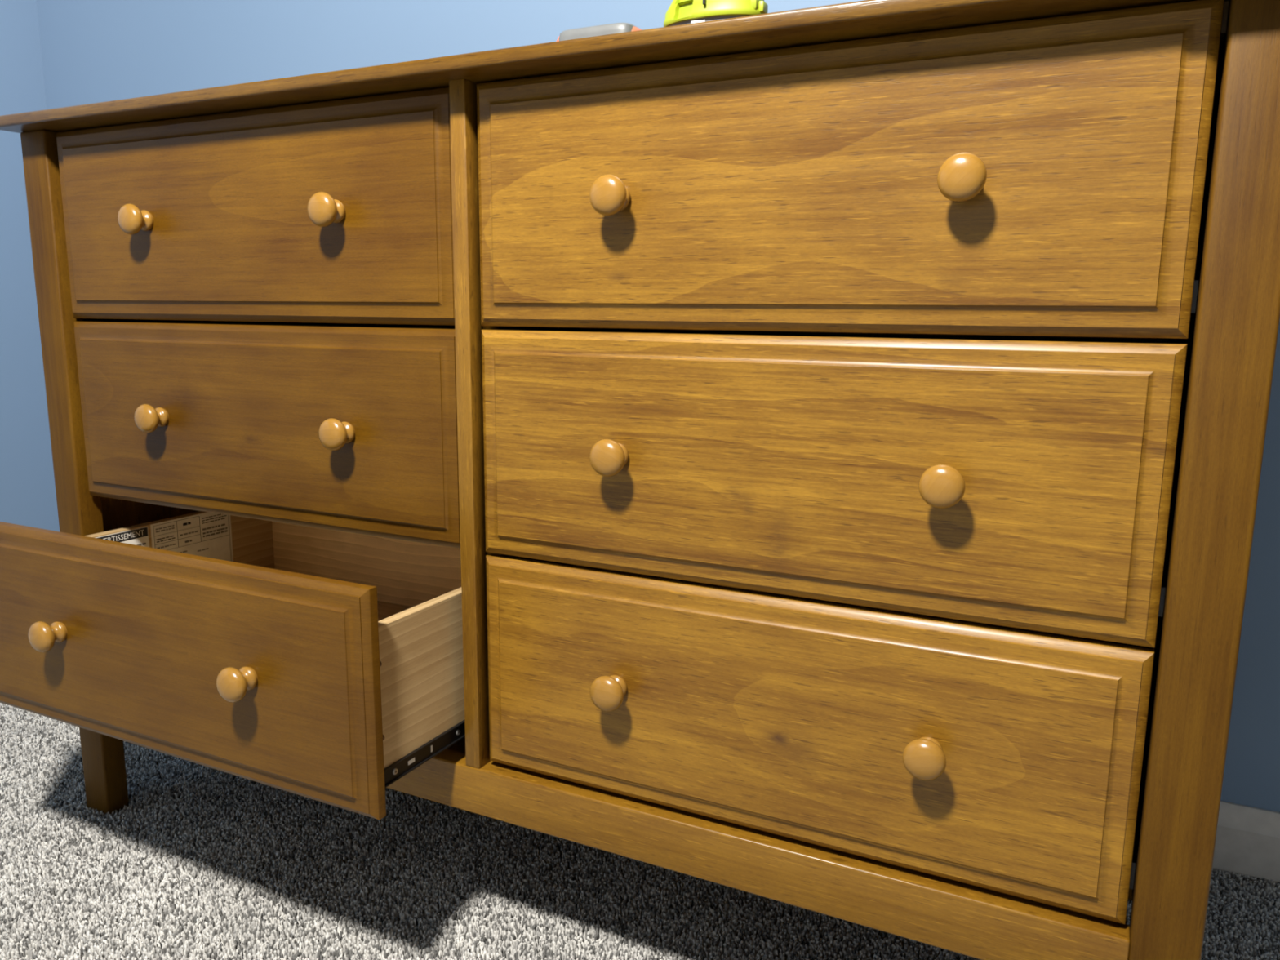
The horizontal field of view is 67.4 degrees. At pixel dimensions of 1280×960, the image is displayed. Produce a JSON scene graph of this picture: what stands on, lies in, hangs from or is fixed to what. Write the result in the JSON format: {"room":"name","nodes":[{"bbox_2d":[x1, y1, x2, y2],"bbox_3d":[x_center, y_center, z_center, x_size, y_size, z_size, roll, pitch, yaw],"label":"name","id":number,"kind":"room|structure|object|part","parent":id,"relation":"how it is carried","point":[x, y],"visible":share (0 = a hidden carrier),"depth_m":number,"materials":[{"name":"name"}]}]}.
{"room":"bedroom","nodes":[
{"label":"bedroom","id":0,"kind":"room"},
{"bbox_2d":[0,0,59,531],"bbox_3d":[-2.203,-0.667,0.145,0.100,2.610,4.160,5,11,26],"label":"wall","id":1,"kind":"structure","parent":0,"point":[28,494],"depth_m":1.98,"materials":[{"name":"blue paint"}]},
{"bbox_2d":[8,754,1262,959],"bbox_3d":[0.731,0.949,-1.059,6.683,0.100,4.360,5,11,26],"label":"floor","id":2,"kind":"structure","parent":0,"point":[20,754],"depth_m":1.12,"materials":[{"name":"grey carpet"}]},
{"bbox_2d":[0,702,1279,959],"bbox_3d":[-0.212,0.493,1.144,2.786,0.012,0.955,5,11,26],"label":"carpet","id":3,"kind":"structure","parent":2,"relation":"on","point":[50,780],"depth_m":1.15,"materials":[{"name":"grey carpet"}]},
{"bbox_2d":[0,0,1279,959],"bbox_3d":[-0.104,0.044,1.099,1.347,0.914,0.651,5,11,26],"label":"dresser","id":4,"kind":"object","parent":2,"relation":"on","point":[811,458],"visible":1,"depth_m":0.84,"materials":[{"name":"brown wood"}]},
{"bbox_3d":[-0.642,0.168,1.042,0.034,0.034,0.032,37,23,17],"label":"knob","id":5,"kind":"part","parent":4,"relation":"part of","materials":[{"name":"brown wood"}]},
{"bbox_3d":[-0.737,0.017,1.260,0.048,0.901,0.032,5,11,26],"label":"leg","id":6,"kind":"part","parent":4,"relation":"part of","materials":[{"name":"brown wood"}]},
{"bbox_3d":[-0.573,-0.296,1.092,0.034,0.034,0.032,36,23,17],"label":"knob","id":7,"kind":"part","parent":4,"relation":"part of","materials":[{"name":"brown wood"}]},
{"bbox_3d":[-0.575,-0.073,1.131,0.034,0.034,0.032,33,22,18],"label":"knob","id":8,"kind":"part","parent":4,"relation":"part of","materials":[{"name":"brown wood"}]},
{"bbox_3d":[-0.664,0.136,1.323,0.012,0.159,0.419,5,11,26],"label":"drawer","id":9,"kind":"part","parent":4,"relation":"part of","materials":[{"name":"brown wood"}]},
{"bbox_3d":[-0.510,0.181,1.005,0.600,0.223,0.020,5,11,26],"label":"drawer","id":10,"kind":"part","parent":4,"relation":"part of","materials":[{"name":"brown wood"}]},
{"bbox_3d":[-0.651,-0.105,1.437,0.014,0.721,0.398,5,11,26],"label":"panel","id":11,"kind":"part","parent":4,"relation":"part of","materials":[{"name":"brown wood"}]},
{"bbox_3d":[-0.383,0.193,0.915,0.034,0.034,0.032,40,24,16],"label":"knob","id":12,"kind":"part","parent":4,"relation":"part of","materials":[{"name":"brown wood"}]},
{"bbox_3d":[-0.441,-0.287,1.054,0.600,0.223,0.020,5,11,26],"label":"drawer","id":13,"kind":"part","parent":4,"relation":"part of","materials":[{"name":"brown wood"}]},
{"bbox_3d":[-0.443,-0.064,1.094,0.600,0.223,0.020,5,11,26],"label":"drawer","id":14,"kind":"part","parent":4,"relation":"part of","materials":[{"name":"brown wood"}]},
{"bbox_3d":[-0.547,-0.048,1.636,0.048,0.901,0.032,5,11,26],"label":"leg","id":15,"kind":"part","parent":4,"relation":"part of","materials":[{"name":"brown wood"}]},
{"bbox_3d":[-0.314,-0.271,0.965,0.034,0.034,0.032,7,12,26],"label":"knob","id":16,"kind":"part","parent":4,"relation":"part of","materials":[{"name":"brown wood"}]},
{"bbox_3d":[-0.316,-0.048,1.005,0.034,0.034,0.032,-5,7,27],"label":"knob","id":17,"kind":"part","parent":4,"relation":"part of","materials":[{"name":"brown wood"}]},
{"bbox_3d":[-0.322,0.131,1.380,0.550,0.155,0.012,5,11,26],"label":"drawer","id":18,"kind":"part","parent":4,"relation":"part of","materials":[{"name":"brown wood"}]},
{"bbox_3d":[-0.415,0.218,1.205,0.550,0.006,0.407,5,11,26],"label":"drawer","id":19,"kind":"part","parent":4,"relation":"part of","materials":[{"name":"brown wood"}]},
{"bbox_3d":[-0.161,0.184,1.077,0.012,0.159,0.419,5,11,26],"label":"drawer","id":20,"kind":"part","parent":4,"relation":"part of","materials":[{"name":"brown wood"}]},
{"bbox_2d":[555,22,641,41],"bbox_3d":[-0.030,-0.401,0.900,0.091,0.031,0.068,5,11,26],"label":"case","id":21,"kind":"object","parent":4,"relation":"on","point":[615,28],"visible":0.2,"depth_m":0.86,"materials":[{"name":"white plastic"}]},
{"bbox_3d":[-0.028,0.198,0.902,0.034,0.034,0.032,11,13,25],"label":"knob","id":22,"kind":"part","parent":4,"relation":"part of","materials":[{"name":"brown wood"}]},
{"bbox_3d":[-0.026,-0.021,0.863,0.034,0.034,0.032,27,20,20],"label":"knob","id":23,"kind":"part","parent":4,"relation":"part of","materials":[{"name":"brown wood"}]},
{"bbox_3d":[-0.024,-0.243,0.824,0.034,0.034,0.032,-22,-1,28],"label":"knob","id":24,"kind":"part","parent":4,"relation":"part of","materials":[{"name":"brown wood"}]},
{"bbox_3d":[-0.043,0.167,1.180,0.012,0.159,0.419,5,11,26],"label":"drawer","id":25,"kind":"part","parent":4,"relation":"part of","materials":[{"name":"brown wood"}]},
{"bbox_2d":[663,0,768,26],"bbox_3d":[0.066,-0.419,0.862,0.098,0.082,0.051,5,11,26],"label":"tape measure","id":26,"kind":"object","parent":4,"relation":"on","point":[680,12],"visible":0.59,"depth_m":0.84,"materials":[{"name":"plastic"}]},
{"bbox_3d":[0.032,-0.082,1.352,1.317,0.726,0.006,5,11,26],"label":"panel","id":27,"kind":"part","parent":4,"relation":"part of","materials":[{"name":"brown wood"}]},
{"bbox_3d":[-0.169,0.326,1.022,1.230,0.052,0.024,5,11,26],"label":"rail","id":28,"kind":"part","parent":4,"relation":"part of","materials":[{"name":"brown wood"}]},
{"bbox_3d":[-0.073,0.302,1.214,1.230,0.006,0.410,5,11,26],"label":"panel","id":29,"kind":"part","parent":4,"relation":"part of","materials":[{"name":"brown wood"}]},
{"bbox_3d":[0.111,0.212,0.861,0.600,0.223,0.020,5,11,26],"label":"drawer","id":30,"kind":"part","parent":4,"relation":"part of","materials":[{"name":"brown wood"}]},
{"bbox_3d":[0.113,-0.011,0.822,0.600,0.223,0.020,5,11,26],"label":"drawer","id":31,"kind":"part","parent":4,"relation":"part of","materials":[{"name":"brown wood"}]},
{"bbox_3d":[0.115,-0.234,0.782,0.600,0.223,0.020,5,11,26],"label":"drawer","id":32,"kind":"part","parent":4,"relation":"part of","materials":[{"name":"brown wood"}]},
{"bbox_3d":[0.300,0.162,1.237,0.550,0.155,0.012,5,11,26],"label":"drawer","id":33,"kind":"part","parent":4,"relation":"part of","materials":[{"name":"brown wood"}]},
{"bbox_3d":[0.231,0.223,0.775,0.034,0.034,0.032,-15,2,28],"label":"knob","id":34,"kind":"part","parent":4,"relation":"part of","materials":[{"name":"brown wood"}]},
{"bbox_3d":[0.233,0.004,0.736,0.034,0.034,0.032,37,23,17],"label":"knob","id":35,"kind":"part","parent":4,"relation":"part of","materials":[{"name":"brown wood"}]},
{"bbox_3d":[0.234,-0.219,0.697,0.034,0.034,0.032,48,26,12],"label":"knob","id":36,"kind":"part","parent":4,"relation":"part of","materials":[{"name":"brown wood"}]},
{"bbox_3d":[0.460,0.215,0.934,0.012,0.159,0.419,5,11,26],"label":"drawer","id":37,"kind":"part","parent":4,"relation":"part of","materials":[{"name":"brown wood"}]},
{"bbox_3d":[0.597,0.061,1.076,0.047,0.901,0.032,5,11,26],"label":"leg","id":38,"kind":"part","parent":4,"relation":"part of","materials":[{"name":"brown wood"}]},
{"bbox_3d":[0.407,0.126,0.700,0.047,0.901,0.032,5,11,26],"label":"leg","id":39,"kind":"part","parent":4,"relation":"part of","materials":[{"name":"brown wood"}]},
{"bbox_3d":[-0.147,-0.368,0.931,1.230,0.020,0.030,5,11,26],"label":"rail","id":40,"kind":"part","parent":4,"relation":"part of","materials":[{"name":"brown wood"}]},
{"bbox_2d":[36,0,1279,812],"bbox_3d":[1.693,-0.710,0.583,6.683,2.610,0.100,5,11,26],"label":"wall","id":41,"kind":"structure","parent":0,"point":[93,51],"depth_m":1.61,"materials":[{"name":"blue paint"}]},
{"bbox_2d":[1212,800,1279,884],"bbox_3d":[1.656,0.538,0.752,6.483,0.093,0.014,5,11,26],"label":"baseboard","id":42,"kind":"structure","parent":41,"relation":"attached to","point":[1247,840],"depth_m":1.19,"materials":[{"name":"white paint"}]}
]}

